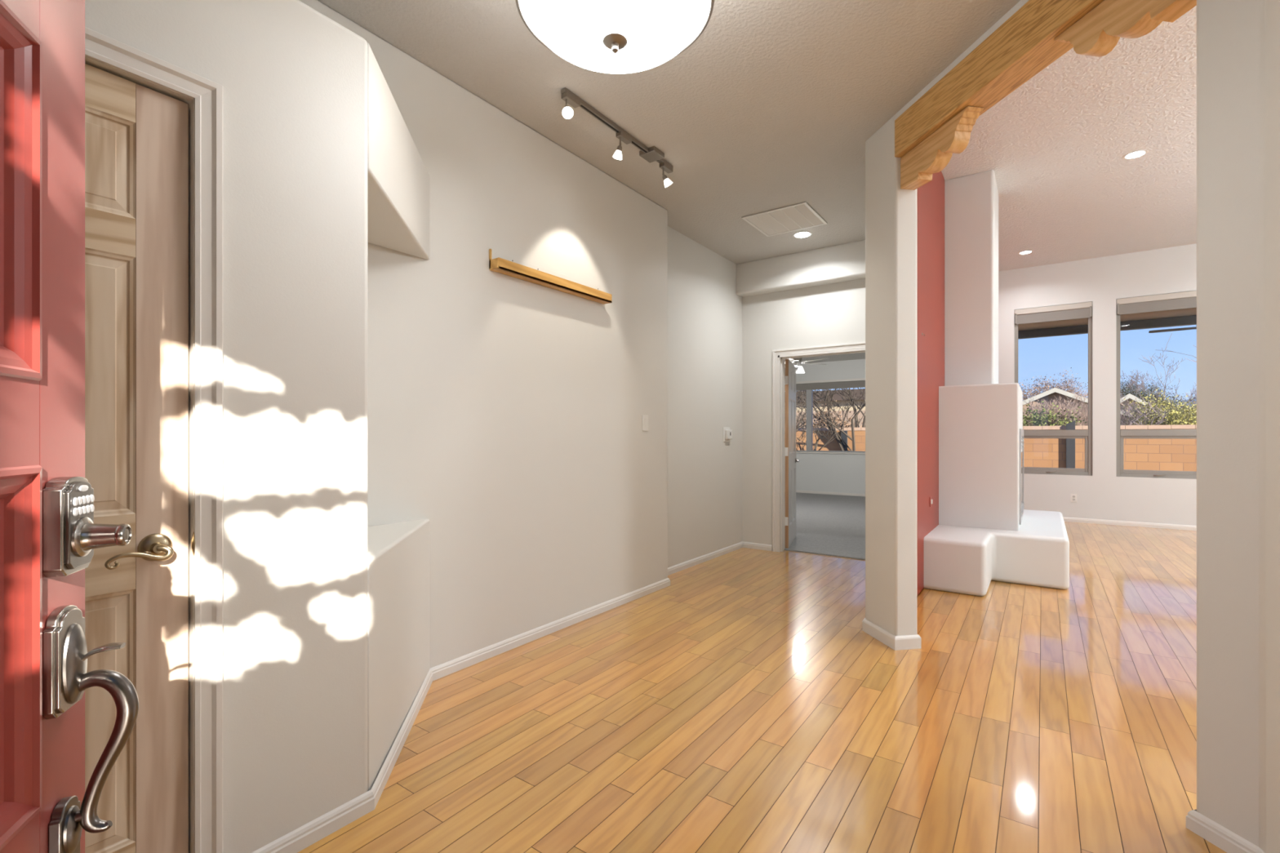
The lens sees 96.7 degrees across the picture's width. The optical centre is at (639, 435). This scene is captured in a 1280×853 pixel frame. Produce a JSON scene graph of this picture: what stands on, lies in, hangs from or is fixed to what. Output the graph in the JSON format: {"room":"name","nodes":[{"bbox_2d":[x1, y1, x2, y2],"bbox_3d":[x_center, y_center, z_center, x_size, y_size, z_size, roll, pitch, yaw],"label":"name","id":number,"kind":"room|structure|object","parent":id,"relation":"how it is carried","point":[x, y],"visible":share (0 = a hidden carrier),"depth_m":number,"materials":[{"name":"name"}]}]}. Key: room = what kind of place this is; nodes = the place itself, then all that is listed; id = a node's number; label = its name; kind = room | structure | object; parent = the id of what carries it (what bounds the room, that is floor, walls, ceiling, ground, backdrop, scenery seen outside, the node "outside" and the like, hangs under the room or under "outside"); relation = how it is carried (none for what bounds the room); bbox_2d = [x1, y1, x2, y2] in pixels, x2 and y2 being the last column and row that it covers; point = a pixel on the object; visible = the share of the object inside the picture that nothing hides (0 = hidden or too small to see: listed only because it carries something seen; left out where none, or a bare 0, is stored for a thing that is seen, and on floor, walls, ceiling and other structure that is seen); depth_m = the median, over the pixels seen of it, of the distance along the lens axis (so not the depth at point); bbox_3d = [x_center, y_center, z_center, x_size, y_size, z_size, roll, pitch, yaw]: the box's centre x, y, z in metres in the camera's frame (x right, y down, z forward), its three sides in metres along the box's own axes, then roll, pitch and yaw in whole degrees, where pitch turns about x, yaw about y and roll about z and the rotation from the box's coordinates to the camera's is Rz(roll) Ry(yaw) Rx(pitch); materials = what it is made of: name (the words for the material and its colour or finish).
{"room":"entrance hall","nodes":[
{"label":"entrance hall","id":0,"kind":"room"},
{"bbox_2d":[84,0,429,852],"bbox_3d":[-1.714,-0.036,1.256,0.690,2.497,3.310,0,0,35],"label":"wall","id":1,"kind":"structure","parent":0,"point":[293,78],"depth_m":1.66,"materials":[{"name":"paint"}]},
{"bbox_2d":[84,63,195,852],"bbox_3d":[-1.377,0.173,1.152,0.086,2.058,0.775,0,0,35],"label":"door","id":2,"kind":"structure","parent":1,"relation":"in","point":[136,135],"depth_m":1.39,"materials":[{"name":"brown wood"}]},
{"bbox_2d":[84,26,222,852],"bbox_3d":[-1.365,0.144,1.137,0.019,2.135,0.900,0,0,35],"label":"trim","id":3,"kind":"structure","parent":1,"relation":"attached to","point":[207,95],"depth_m":1.47,"materials":[{"name":"white paint"}]},
{"bbox_2d":[367,42,429,259],"bbox_3d":[-0.962,-1.073,2.326,0.682,0.423,0.694,0,0,35],"label":"wall","id":4,"kind":"structure","parent":0,"point":[398,178],"depth_m":2.22,"materials":[{"name":"paint"}]},
{"bbox_2d":[298,0,667,669],"bbox_3d":[-1.584,-0.305,2.367,0.380,3.035,5.735,0,0,35],"label":"wall","id":5,"kind":"structure","parent":0,"point":[505,412],"depth_m":3.26,"materials":[{"name":"paint"}]},
{"bbox_2d":[251,541,772,852],"bbox_3d":[-0.096,1.181,3.895,0.618,0.062,5.155,0,0,29],"label":"baseboard","id":6,"kind":"structure","parent":5,"relation":"attached to","point":[318,828],"depth_m":2.62,"materials":[{"name":"white paint"}]},
{"bbox_2d":[488,248,612,304],"bbox_3d":[-0.508,-0.963,3.497,0.070,0.114,0.998,0,0,35],"label":"ledge","id":7,"kind":"object","parent":5,"relation":"attached to","point":[500,263],"visible":1,"depth_m":3.39,"materials":[{"name":"wood"}]},
{"bbox_2d":[642,414,648,431],"bbox_3d":[0.042,-0.095,4.327,0.010,0.120,0.074,0,0,35],"label":"light switch","id":8,"kind":"object","parent":5,"relation":"attached to","point":[645,418],"visible":1,"depth_m":4.32,"materials":[{"name":"white plastic"}]},
{"bbox_2d":[317,0,1020,264],"bbox_3d":[0.314,-1.898,2.167,3.710,0.150,7.700,0,0,35],"label":"ceiling","id":9,"kind":"structure","parent":0,"point":[775,104],"depth_m":2.99,"materials":[{"name":"white paint"}]},
{"bbox_2d":[515,0,714,73],"bbox_3d":[-0.077,-1.506,1.766,0.616,0.635,0.616,0,0,35],"label":"dome light","id":10,"kind":"object","parent":9,"relation":"hanging from","point":[602,36],"visible":1,"depth_m":1.74,"materials":[{"name":"white glass"}]},
{"bbox_2d":[560,87,672,187],"bbox_3d":[-0.104,-1.736,3.397,0.123,0.175,1.094,0,0,35],"label":"track light","id":11,"kind":"object","parent":9,"relation":"attached to","point":[651,154],"visible":1,"depth_m":3.38,"materials":[{"name":"silver metal"}]},
{"bbox_2d":[741,201,827,236],"bbox_3d":[1.226,-1.818,4.808,0.544,0.010,0.544,0,0,35],"label":"ceiling vent","id":12,"kind":"object","parent":9,"relation":"in","point":[801,215],"visible":1,"depth_m":4.79,"materials":[{"name":"grey metal"}]},
{"bbox_2d":[792,231,812,238],"bbox_3d":[1.473,-1.815,5.159,0.169,0.016,0.169,0,0,35],"label":"recessed light","id":13,"kind":"object","parent":9,"relation":"in","point":[802,234],"visible":1,"depth_m":5.13,"materials":[{"name":"white plastic"}]},
{"bbox_2d":[667,226,742,567],"bbox_3d":[0.515,-0.305,5.497,0.190,3.035,1.830,0,0,35],"label":"wall","id":14,"kind":"structure","parent":0,"point":[704,308],"depth_m":5.45,"materials":[{"name":"paint"}]},
{"bbox_2d":[723,426,732,441],"bbox_3d":[0.904,-0.010,5.853,0.036,0.150,0.150,0,0,35],"label":"wall sensor","id":15,"kind":"object","parent":14,"relation":"attached to","point":[727,433],"visible":1,"depth_m":5.83,"materials":[{"name":"white plastic"}]},
{"bbox_2d":[297,521,1226,852],"bbox_3d":[3.205,1.212,2.798,7.598,0.001,11.768,0,0,35],"label":"floor","id":16,"kind":"structure","parent":0,"point":[1099,829],"depth_m":2.36,"materials":[{"name":"brown wood"}]},
{"bbox_2d":[924,169,1069,596],"bbox_3d":[3.341,-0.623,5.265,0.972,3.670,2.545,0,0,35],"label":"fireplace","id":17,"kind":"object","parent":16,"relation":"on","point":[984,533],"visible":0.95,"depth_m":5.00,"materials":[{"name":"white paint"}]},
{"bbox_2d":[736,240,865,297],"bbox_3d":[1.786,-1.667,5.615,1.790,0.333,0.170,0,0,35],"label":"wall","id":18,"kind":"structure","parent":0,"point":[846,262],"depth_m":5.65,"materials":[{"name":"paint"}]},
{"bbox_2d":[742,278,865,545],"bbox_3d":[0.805,-0.305,6.462,4.450,3.035,0.120,0,0,35],"label":"wall","id":19,"kind":"structure","parent":0,"point":[833,313],"depth_m":5.99,"materials":[{"name":"paint"}]},
{"bbox_2d":[784,359,799,548],"bbox_3d":[1.717,0.192,6.406,0.090,2.010,0.802,0,0,21],"label":"door","id":20,"kind":"structure","parent":19,"relation":"in","point":[790,369],"depth_m":6.23,"materials":[{"name":"grey paint"}]},
{"bbox_2d":[772,342,865,551],"bbox_3d":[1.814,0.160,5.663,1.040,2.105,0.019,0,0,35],"label":"trim","id":21,"kind":"structure","parent":19,"relation":"attached to","point":[775,353],"depth_m":5.94,"materials":[{"name":"white paint"}]},
{"bbox_2d":[784,492,865,559],"bbox_3d":[2.512,1.256,8.935,4.380,0.112,5.910,0,0,35],"label":"floor","id":22,"kind":"structure","parent":0,"point":[828,525],"depth_m":7.61,"materials":[{"name":"grey concrete"}]},
{"bbox_2d":[784,359,865,493],"bbox_3d":[2.532,-0.148,8.946,4.600,2.720,6.170,0,0,35],"label":"wall","id":23,"kind":"structure","parent":0,"point":[815,472],"depth_m":11.57,"materials":[{"name":"white paint"}]},
{"bbox_2d":[784,489,865,496],"bbox_3d":[4.215,1.181,11.342,4.380,0.062,0.013,0,0,35],"label":"baseboard","id":24,"kind":"structure","parent":23,"relation":"attached to","point":[797,491],"depth_m":11.57,"materials":[{"name":"white paint"}]},
{"bbox_2d":[795,377,865,453],"bbox_3d":[4.128,-0.383,11.461,3.140,1.500,0.140,0,0,35],"label":"window","id":25,"kind":"structure","parent":23,"relation":"in","point":[809,393],"depth_m":11.85,"materials":[{"name":"grey metal"}]},
{"bbox_2d":[784,380,865,391],"bbox_3d":[4.119,-1.020,11.449,2.960,0.133,0.058,0,0,35],"label":"roller shade","id":26,"kind":"object","parent":25,"relation":"attached to","point":[860,384],"visible":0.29,"depth_m":11.58,"materials":[{"name":"fabric"}]},
{"bbox_2d":[800,352,865,364],"bbox_3d":[2.532,-1.583,8.946,4.600,0.150,6.170,0,0,35],"label":"ceiling","id":27,"kind":"structure","parent":0,"point":[861,355],"depth_m":11.05,"materials":[{"name":"white paint"}]},
{"bbox_2d":[784,357,829,373],"bbox_3d":[2.368,-1.236,8.700,1.094,0.545,1.062,0,0,35],"label":"ceiling fan","id":28,"kind":"object","parent":27,"relation":"hanging from","point":[796,362],"visible":0.38,"depth_m":8.67,"materials":[{"name":"silver metal"}]},
{"bbox_2d":[865,116,944,635],"bbox_3d":[3.300,-0.628,5.950,0.314,3.680,6.574,0,0,35],"label":"wall partition","id":29,"kind":"structure","parent":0,"point":[904,228],"depth_m":3.39,"materials":[{"name":"paint"}]},
{"bbox_2d":[862,617,921,650],"bbox_3d":[1.688,1.175,3.897,0.311,0.075,1.463,0,0,21],"label":"baseboard","id":30,"kind":"structure","parent":29,"relation":"attached to","point":[907,642],"depth_m":3.24,"materials":[{"name":"white paint"}]},
{"bbox_2d":[900,106,983,190],"bbox_3d":[1.566,-1.484,2.982,0.088,0.188,0.519,0,0,-10],"label":"corbel","id":31,"kind":"object","parent":29,"relation":"attached to","point":[930,157],"visible":1,"depth_m":2.96,"materials":[{"name":"brown wood"}]},
{"bbox_2d":[893,0,1028,120],"bbox_3d":[1.649,-2.128,2.504,0.150,0.680,1.549,0,0,-10],"label":"wall header","id":32,"kind":"structure","parent":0,"point":[1021,2],"depth_m":2.70,"materials":[{"name":"paint"}]},
{"bbox_2d":[894,0,1103,157],"bbox_3d":[1.650,-1.683,2.499,0.162,0.210,1.503,0,0,-10],"label":"ceiling beam","id":33,"kind":"structure","parent":32,"relation":"attached to","point":[1024,45],"depth_m":2.53,"materials":[{"name":"brown wood"}]},
{"bbox_2d":[941,5,1196,271],"bbox_3d":[5.236,-2.523,3.921,5.880,0.150,7.890,0,0,35],"label":"ceiling","id":34,"kind":"structure","parent":0,"point":[1055,146],"depth_m":4.93,"materials":[{"name":"white paint"}]},
{"bbox_2d":[1017,250,1033,254],"bbox_3d":[5.155,-2.446,7.604,0.169,0.005,0.169,0,0,35],"label":"recessed light","id":35,"kind":"object","parent":34,"relation":"in","point":[1024,252],"visible":1,"depth_m":7.61,"materials":[{"name":"white plastic"}]},
{"bbox_2d":[1122,150,1148,159],"bbox_3d":[4.316,-2.446,4.958,0.169,0.005,0.169,0,0,35],"label":"recessed light","id":36,"kind":"object","parent":34,"relation":"in","point":[1135,154],"visible":1,"depth_m":4.95,"materials":[{"name":"white glass"}]},
{"bbox_2d":[998,243,1196,525],"bbox_3d":[7.471,-0.618,7.080,5.880,3.660,0.150,0,0,35],"label":"wall","id":37,"kind":"structure","parent":0,"point":[1100,281],"depth_m":7.78,"materials":[{"name":"white paint"}]},
{"bbox_2d":[1014,316,1092,475],"bbox_3d":[5.909,-0.648,8.156,0.902,2.411,0.099,0,0,35],"label":"window","id":38,"kind":"structure","parent":37,"relation":"in","point":[1086,434],"depth_m":8.00,"materials":[{"name":"grey metal"}]},
{"bbox_2d":[1014,302,1092,324],"bbox_3d":[5.891,-1.741,8.130,0.894,0.214,0.062,0,0,35],"label":"roller shade","id":39,"kind":"object","parent":38,"relation":"attached to","point":[1078,310],"visible":1,"depth_m":8.10,"materials":[{"name":"grey fabric"}]},
{"bbox_2d":[1070,493,1076,502],"bbox_3d":[6.077,0.876,7.969,0.072,0.116,0.008,0,0,35],"label":"wall outlet","id":40,"kind":"object","parent":37,"relation":"attached to","point":[1073,496],"visible":1,"depth_m":7.97,"materials":[{"name":"white plastic"}]},
{"bbox_2d":[1062,516,1196,530],"bbox_3d":[7.431,1.181,7.009,5.565,0.062,0.013,0,0,35],"label":"baseboard","id":41,"kind":"structure","parent":37,"relation":"attached to","point":[1188,527],"depth_m":7.61,"materials":[{"name":"white paint"}]},
{"bbox_2d":[1115,299,1196,479],"bbox_3d":[6.851,-0.648,7.489,0.902,2.411,0.099,0,0,35],"label":"window","id":42,"kind":"structure","parent":37,"relation":"in","point":[1121,434],"depth_m":7.62,"materials":[{"name":"grey metal"}]},
{"bbox_2d":[1116,290,1196,315],"bbox_3d":[6.833,-1.741,7.463,0.894,0.214,0.062,0,0,35],"label":"roller shade","id":43,"kind":"object","parent":42,"relation":"attached to","point":[1186,300],"visible":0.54,"depth_m":7.46,"materials":[{"name":"grey fabric"}]},
{"bbox_2d":[1196,0,1279,852],"bbox_3d":[3.065,-0.628,-0.288,4.564,3.680,1.960,0,0,35],"label":"wall","id":44,"kind":"structure","parent":0,"point":[1238,41],"depth_m":1.64,"materials":[{"name":"paint"}]},
{"bbox_2d":[1053,0,1196,57],"bbox_3d":[1.731,-1.484,2.016,0.088,0.188,0.519,0,0,-10],"label":"corbel","id":45,"kind":"object","parent":44,"relation":"attached to","point":[1096,33],"visible":1,"depth_m":2.02,"materials":[{"name":"brown wood"}]},
{"bbox_2d":[1186,809,1265,852],"bbox_3d":[1.283,1.181,1.064,0.141,0.062,1.819,0,0,35],"label":"baseboard","id":46,"kind":"structure","parent":44,"relation":"attached to","point":[1208,829],"depth_m":1.68,"materials":[{"name":"white paint"}]},
{"bbox_3d":[-0.825,-0.355,-0.100,2.489,3.135,2.489,0,0,35],"label":"wall","id":47,"kind":"structure","parent":0,"visible":0},
{"bbox_2d":[0,0,138,852],"bbox_3d":[-0.671,0.006,0.464,0.140,2.388,0.909,0,0,-22],"label":"door","id":48,"kind":"structure","parent":47,"relation":"in","point":[49,534],"depth_m":0.78,"materials":[{"name":"red paint"}]},
{"label":"outside","id":49,"kind":"structure","parent":0,"visible":0},
{"bbox_2d":[1165,397,1196,412],"bbox_3d":[78.551,-2.046,111.021,180.000,8.515,12.000,0,0,35],"label":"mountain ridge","id":50,"kind":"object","parent":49,"point":[1187,400],"visible":0.02,"depth_m":94.73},
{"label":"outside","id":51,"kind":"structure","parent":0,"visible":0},
{"bbox_3d":[18.771,1.442,26.531,120.000,0.140,115.000,0,0,35],"label":"floor","id":52,"kind":"structure","parent":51,"visible":0},
{"bbox_2d":[784,389,863,450],"bbox_3d":[4.160,-0.384,15.117,1.449,3.541,3.263,0,0,-41],"label":"bare tree","id":53,"kind":"object","parent":52,"relation":"on","point":[802,420],"visible":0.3,"depth_m":15.01,"materials":[{"name":"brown plant"}]},
{"bbox_2d":[784,387,865,451],"bbox_3d":[5.801,-1.229,17.588,4.965,5.249,4.670,0,0,16],"label":"bare tree","id":54,"kind":"object","parent":52,"relation":"on","point":[826,397],"visible":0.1,"depth_m":17.09,"materials":[{"name":"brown plant"}]},
{"bbox_2d":[784,388,865,431],"bbox_3d":[10.323,-0.508,34.224,10.100,3.760,9.800,0,0,35],"label":"neighbor house","id":55,"kind":"structure","parent":52,"relation":"on","point":[836,397],"depth_m":29.64,"materials":[{"name":"beige paint"}]},
{"bbox_2d":[784,400,865,431],"bbox_3d":[6.628,0.066,19.939,2.522,2.643,4.154,0,0,-36],"label":"leafy shrub","id":56,"kind":"object","parent":52,"relation":"on","point":[819,423],"visible":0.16,"depth_m":19.59,"materials":[{"name":"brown plant"}]},
{"bbox_2d":[840,431,847,451],"bbox_3d":[6.165,0.612,17.162,0.180,1.520,0.050,0,0,35],"label":"post","id":57,"kind":"object","parent":52,"relation":"on","point":[844,437],"visible":0.24,"depth_m":17.13,"materials":[{"name":"grey metal"}]},
{"bbox_2d":[784,424,1196,471],"bbox_3d":[7.935,0.565,16.068,38.394,1.615,0.224,0,0,35],"label":"wall","id":58,"kind":"structure","parent":52,"relation":"on","point":[1140,454],"depth_m":13.89,"materials":[{"name":"orange brick"}]},
{"bbox_2d":[1019,373,1070,400],"bbox_3d":[30.957,-1.754,45.682,6.012,6.368,4.674,0,0,31],"label":"autumn tree","id":59,"kind":"object","parent":52,"relation":"on","point":[1036,393],"visible":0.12,"depth_m":45.52,"materials":[{"name":"orange plant"}]},
{"bbox_2d":[1022,398,1086,430],"bbox_3d":[13.457,0.028,19.464,3.404,2.711,2.298,0,0,43],"label":"leafy shrub","id":60,"kind":"object","parent":52,"relation":"on","point":[1035,420],"visible":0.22,"depth_m":19.03,"materials":[{"name":"green plant"}]},
{"bbox_2d":[1022,396,1086,426],"bbox_3d":[16.275,-0.121,22.584,2.323,2.994,1.926,0,0,29],"label":"bare shrub","id":61,"kind":"object","parent":52,"relation":"on","point":[1057,398],"visible":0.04,"depth_m":22.49,"materials":[{"name":"brown plant"}]},
{"bbox_2d":[1022,394,1087,426],"bbox_3d":[14.598,-0.075,20.410,2.079,2.906,1.766,0,0,4],"label":"bare shrub","id":62,"kind":"object","parent":52,"relation":"on","point":[1031,405],"visible":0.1,"depth_m":20.45,"materials":[{"name":"plant"}]},
{"bbox_2d":[1030,367,1088,398],"bbox_3d":[40.426,-2.480,53.325,7.174,7.791,4.474,0,0,41],"label":"autumn tree","id":63,"kind":"object","parent":52,"relation":"on","point":[1071,389],"visible":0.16,"depth_m":53.00,"materials":[{"name":"orange plant"}]},
{"bbox_2d":[1032,389,1088,426],"bbox_3d":[15.710,-0.185,21.029,1.677,3.125,2.051,0,0,-24],"label":"bare shrub","id":64,"kind":"object","parent":52,"relation":"on","point":[1082,418],"visible":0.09,"depth_m":20.72,"materials":[{"name":"brown plant"}]},
{"bbox_2d":[1066,421,1075,468],"bbox_3d":[10.604,0.503,14.008,0.180,1.739,0.050,0,0,35],"label":"post","id":65,"kind":"object","parent":52,"relation":"on","point":[1070,442],"visible":0.56,"depth_m":13.99,"materials":[{"name":"grey metal"}]},
{"bbox_2d":[1057,394,1088,425],"bbox_3d":[17.820,-0.163,23.110,1.953,3.080,1.623,0,0,31],"label":"bare shrub","id":66,"kind":"object","parent":52,"relation":"on","point":[1074,403],"visible":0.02,"depth_m":22.91,"materials":[{"name":"brown plant"}]},
{"bbox_2d":[1022,387,1140,425],"bbox_3d":[24.453,-0.565,33.629,11.200,3.874,9.710,0,0,35],"label":"neighbor house","id":67,"kind":"structure","parent":52,"relation":"on","point":[1054,393],"depth_m":29.86,"materials":[{"name":"paint"}]},
{"bbox_2d":[1017,307,1196,339],"bbox_3d":[8.882,-0.333,7.705,7.600,3.410,2.500,0,0,35],"label":"patio cover","id":68,"kind":"object","parent":52,"relation":"on","point":[1184,317],"depth_m":9.48,"materials":[{"name":"brown wood"}]},
{"bbox_2d":[1148,326,1196,333],"bbox_3d":[8.340,-1.740,8.186,1.130,0.353,1.130,0,0,-6],"label":"fan","id":69,"kind":"object","parent":68,"relation":"hanging from","point":[1195,327],"visible":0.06,"depth_m":8.49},
{"bbox_2d":[1082,395,1169,425],"bbox_3d":[18.747,-0.138,21.982,2.749,3.051,2.179,0,0,35],"label":"bare shrub","id":70,"kind":"object","parent":52,"relation":"on","point":[1151,402],"visible":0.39,"depth_m":21.70,"materials":[{"name":"plant"}]},
{"bbox_2d":[1082,374,1186,407],"bbox_3d":[47.126,-2.294,53.969,7.064,7.415,5.583,0,0,4],"label":"evergreen tree","id":71,"kind":"object","parent":52,"relation":"on","point":[1125,393],"visible":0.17,"depth_m":53.50,"materials":[{"name":"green plant"}]},
{"bbox_2d":[1120,393,1151,412],"bbox_3d":[32.053,-0.634,37.588,4.800,4.012,4.710,0,0,35],"label":"neighbor house","id":72,"kind":"structure","parent":52,"relation":"on","point":[1129,397],"depth_m":35.74,"materials":[{"name":"beige paint"}]},
{"bbox_2d":[1120,371,1175,399],"bbox_3d":[58.387,-3.033,67.569,8.322,8.883,7.339,0,0,35],"label":"evergreen tree","id":73,"kind":"object","parent":52,"relation":"on","point":[1131,371],"visible":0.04,"depth_m":66.16,"materials":[{"name":"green plant"}]},
{"bbox_2d":[1120,396,1175,425],"bbox_3d":[23.586,-0.284,27.290,3.685,3.342,2.877,0,0,35],"label":"bare shrub","id":74,"kind":"object","parent":52,"relation":"on","point":[1121,397],"visible":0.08,"depth_m":26.71,"materials":[{"name":"brown plant"}]},
{"bbox_2d":[1120,389,1196,429],"bbox_3d":[22.375,-0.321,24.110,3.093,3.422,4.005,0,0,-44],"label":"tree","id":75,"kind":"object","parent":52,"relation":"on","point":[1171,418],"visible":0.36,"depth_m":23.82,"materials":[{"name":"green plant"}]},
{"bbox_2d":[1120,347,1196,413],"bbox_3d":[40.163,-2.744,44.874,3.875,8.297,5.182,0,0,-14],"label":"bare tree","id":76,"kind":"object","parent":52,"relation":"on","point":[1148,374],"visible":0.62,"depth_m":44.85,"materials":[{"name":"brown plant"}]},
{"bbox_2d":[1147,396,1196,424],"bbox_3d":[24.786,-0.291,25.720,3.616,3.374,2.590,0,0,21],"label":"tree","id":77,"kind":"object","parent":52,"relation":"on","point":[1168,397],"visible":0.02,"depth_m":25.45,"materials":[{"name":"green plant"}]},
{"bbox_2d":[1155,325,1196,362],"bbox_3d":[24.389,-1.604,23.089,5.242,6.005,2.410,0,0,23],"label":"bare tree","id":78,"kind":"object","parent":52,"relation":"on","point":[1196,326],"visible":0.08,"depth_m":24.00,"materials":[{"name":"plant"}]},
{"bbox_2d":[1169,393,1196,420],"bbox_3d":[60.532,-1.740,61.622,8.576,6.287,5.443,0,0,35],"label":"autumn tree","id":79,"kind":"object","parent":52,"relation":"on","point":[1176,393],"visible":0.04,"depth_m":61.65,"materials":[{"name":"orange plant"}]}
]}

